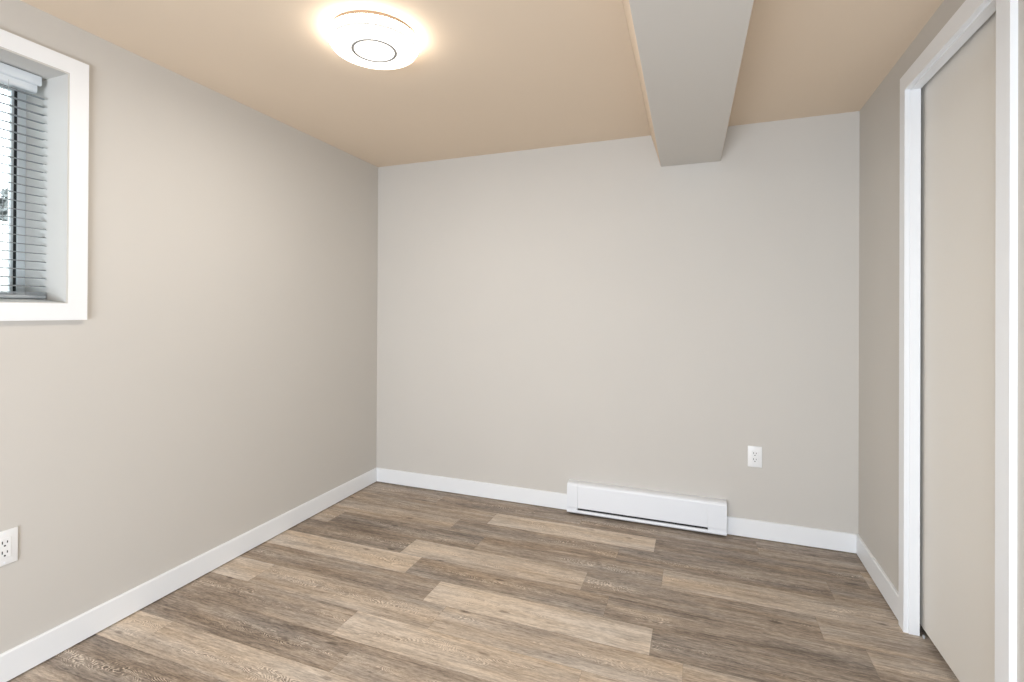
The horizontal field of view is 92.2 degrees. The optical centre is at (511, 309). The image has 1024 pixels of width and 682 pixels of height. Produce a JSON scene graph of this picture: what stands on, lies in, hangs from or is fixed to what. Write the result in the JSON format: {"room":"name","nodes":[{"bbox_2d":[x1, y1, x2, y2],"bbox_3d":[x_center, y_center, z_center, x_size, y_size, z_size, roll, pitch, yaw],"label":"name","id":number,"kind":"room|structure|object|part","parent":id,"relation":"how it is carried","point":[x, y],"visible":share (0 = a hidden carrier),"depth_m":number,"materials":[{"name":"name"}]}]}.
{"room":"empty basement bedroom","nodes":[
{"label":"empty basement bedroom","id":0,"kind":"room"},
{"bbox_2d":[0,0,377,653],"bbox_3d":[-1.974,0.094,1.301,0.300,2.300,5.251,0,0,20],"label":"wall","id":1,"kind":"structure","parent":0,"point":[218,380],"depth_m":2.19,"materials":[{"name":"beige paint"}]},
{"bbox_2d":[0,526,17,566],"bbox_3d":[-1.692,0.794,1.641,0.008,0.116,0.072,0,0,20],"label":"wall outlet","id":2,"kind":"object","parent":1,"relation":"attached to","point":[9,537],"visible":1,"depth_m":1.65,"materials":[{"name":"white plastic"}]},
{"bbox_2d":[0,536,10,559],"bbox_3d":[-1.689,0.794,1.640,0.002,0.067,0.034,0,0,20],"label":"receptacle","id":3,"kind":"object","parent":2,"relation":"attached to","point":[5,541],"depth_m":1.64,"materials":[{"name":"white plastic"}]},
{"bbox_2d":[0,84,62,302],"bbox_3d":[-1.943,-0.445,1.328,0.278,0.833,1.099,0,0,21],"label":"window","id":4,"kind":"structure","parent":1,"relation":"in","point":[18,154],"depth_m":1.85,"materials":[{"name":"plastic"}]},
{"bbox_3d":[-2.054,-0.445,1.367,0.017,0.769,1.031,0,0,20],"label":"sash","id":5,"kind":"part","parent":4,"relation":"part of","materials":[{"name":"plastic"}]},
{"bbox_3d":[-2.051,-0.445,1.366,0.032,0.833,1.095,0,0,20],"label":"frame","id":6,"kind":"part","parent":4,"relation":"part of","materials":[{"name":"plastic"}]},
{"bbox_2d":[0,62,47,298],"bbox_3d":[-1.922,-0.449,1.325,0.042,0.813,1.079,0,0,20],"label":"window blind","id":7,"kind":"object","parent":4,"relation":"attached to","point":[10,76],"visible":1,"depth_m":1.76,"materials":[{"name":"plastic"}]},
{"bbox_3d":[-1.773,-0.423,1.724,0.030,0.763,0.001,0,0,20],"label":"ladder cord","id":8,"kind":"part","parent":7,"relation":"part of","materials":[{"name":"grey plastic"}]},
{"bbox_3d":[-1.919,-0.054,1.321,0.030,0.023,1.079,0,0,20],"label":"rail","id":9,"kind":"part","parent":7,"relation":"part of","materials":[{"name":"plastic"}]},
{"bbox_3d":[-1.930,-0.035,1.321,0.245,0.014,1.098,0,0,21],"label":"sill","id":10,"kind":"part","parent":4,"relation":"part of","materials":[{"name":"plastic"}]},
{"bbox_2d":[0,46,69,302],"bbox_3d":[-1.953,-0.445,1.331,0.333,0.845,1.112,0,0,21],"label":"window frame","id":11,"kind":"structure","parent":1,"relation":"attached to","point":[55,88],"depth_m":1.82,"materials":[{"name":"grey paint"}]},
{"bbox_2d":[0,29,88,320],"bbox_3d":[-1.811,-0.444,1.280,0.018,0.959,1.227,0,0,20],"label":"trim","id":12,"kind":"structure","parent":1,"relation":"attached to","point":[76,307],"depth_m":1.81,"materials":[{"name":"white paint"}]},
{"bbox_2d":[0,467,376,681],"bbox_3d":[-1.819,1.190,1.283,0.012,0.096,4.931,0,0,20],"label":"baseboard","id":13,"kind":"structure","parent":1,"relation":"attached to","point":[15,661],"depth_m":2.09,"materials":[{"name":"white paint"}]},
{"bbox_2d":[21,0,943,166],"bbox_3d":[-0.404,-1.100,0.719,3.970,0.100,5.251,0,0,21],"label":"ceiling","id":14,"kind":"structure","parent":0,"point":[485,77],"depth_m":2.09,"materials":[{"name":"beige paint"}]},
{"bbox_2d":[327,10,418,69],"bbox_3d":[-0.525,-1.016,1.880,0.336,0.063,0.336,0,0,21],"label":"ceiling light","id":15,"kind":"object","parent":14,"relation":"attached to","point":[371,39],"visible":1,"depth_m":1.81,"materials":[{"name":"white plastic"}]},
{"bbox_2d":[622,0,753,166],"bbox_3d":[0.189,-0.952,0.538,0.420,0.193,4.937,0,0,20],"label":"ceiling beam","id":16,"kind":"structure","parent":14,"relation":"attached to","point":[688,54],"depth_m":1.74,"materials":[{"name":"beige paint"}]},
{"bbox_2d":[7,481,959,681],"bbox_3d":[-0.419,1.290,0.702,3.970,0.080,5.231,0,0,21],"label":"floor","id":17,"kind":"structure","parent":0,"point":[388,582],"depth_m":2.05,"materials":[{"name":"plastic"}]},
{"bbox_2d":[376,111,859,552],"bbox_3d":[0.499,0.112,3.114,3.930,2.300,0.120,0,0,21],"label":"wall","id":18,"kind":"structure","parent":0,"point":[602,312],"depth_m":2.96,"materials":[{"name":"beige paint"}]},
{"bbox_2d":[377,468,855,552],"bbox_3d":[0.400,1.207,3.075,2.956,0.096,0.012,0,0,21],"label":"baseboard","id":19,"kind":"structure","parent":18,"relation":"attached to","point":[786,533],"depth_m":3.12,"materials":[{"name":"white paint"}]},
{"bbox_2d":[567,479,726,535],"bbox_3d":[0.773,1.159,2.908,0.906,0.182,0.062,0,0,21],"label":"baseboard heater","id":20,"kind":"object","parent":18,"relation":"attached to","point":[660,508],"visible":1,"depth_m":2.87,"materials":[{"name":"white metal"}]},
{"bbox_3d":[0.758,1.241,2.913,0.741,0.020,0.062,0,0,21],"label":"plate","id":21,"kind":"part","parent":20,"relation":"part of","materials":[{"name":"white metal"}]},
{"bbox_3d":[0.759,1.143,2.914,0.740,0.150,0.062,0,0,21],"label":"panel","id":22,"kind":"part","parent":20,"relation":"part of","materials":[{"name":"white metal"}]},
{"bbox_2d":[748,446,761,467],"bbox_3d":[1.343,0.813,2.724,0.072,0.116,0.008,0,0,21],"label":"wall outlet","id":23,"kind":"object","parent":18,"relation":"attached to","point":[754,452],"visible":1,"depth_m":2.72,"materials":[{"name":"white plastic"}]},
{"bbox_2d":[752,450,757,462],"bbox_3d":[1.342,0.813,2.722,0.034,0.067,0.002,0,0,21],"label":"receptacle","id":24,"kind":"object","parent":23,"relation":"attached to","point":[754,452],"depth_m":2.72,"materials":[{"name":"white plastic"}]},
{"bbox_2d":[858,0,1023,681],"bbox_3d":[1.126,0.105,0.133,0.520,2.300,5.251,0,0,21],"label":"wall","id":25,"kind":"structure","parent":0,"point":[879,159],"depth_m":2.16,"materials":[{"name":"beige paint"}]},
{"bbox_2d":[856,534,897,618],"bbox_3d":[1.677,1.211,2.267,0.012,0.096,0.625,0,0,21],"label":"baseboard","id":26,"kind":"structure","parent":25,"relation":"attached to","point":[885,586],"depth_m":2.22,"materials":[{"name":"white paint"}]},
{"bbox_2d":[908,0,995,635],"bbox_3d":[1.447,0.195,1.612,0.034,2.134,0.678,0,0,21],"label":"trim","id":27,"kind":"structure","parent":25,"relation":"attached to","point":[989,9],"depth_m":1.92,"materials":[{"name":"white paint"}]},
{"bbox_2d":[920,11,995,681],"bbox_3d":[1.485,0.187,1.588,0.041,2.150,0.880,0,0,21],"label":"door","id":28,"kind":"structure","parent":25,"relation":"in","point":[958,103],"depth_m":1.64,"materials":[{"name":"beige paint"}]},
{"bbox_2d":[898,0,1017,681],"bbox_3d":[1.424,0.166,1.620,0.016,2.192,0.775,0,0,21],"label":"trim","id":29,"kind":"structure","parent":25,"relation":"attached to","point":[1006,268],"depth_m":1.30,"materials":[{"name":"white paint"}]},
{"label":"outside","id":30,"kind":"structure","parent":0,"visible":0},
{"bbox_3d":[-5.254,0.231,2.509,6.400,0.100,11.000,0,0,21],"label":"ground","id":31,"kind":"structure","parent":30,"visible":0},
{"bbox_2d":[0,188,6,220],"bbox_3d":[-3.809,-0.368,3.629,0.968,1.127,2.018,0,0,21],"label":"shrub","id":32,"kind":"object","parent":31,"relation":"on","point":[2,192],"visible":0.02,"depth_m":3.46,"materials":[{"name":"green plant"}]},
{"bbox_2d":[0,221,7,290],"bbox_3d":[-3.531,-0.181,2.398,0.300,0.740,8.000,0,0,21],"label":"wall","id":33,"kind":"structure","parent":31,"relation":"on","point":[3,271],"depth_m":3.04,"materials":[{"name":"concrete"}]}
]}

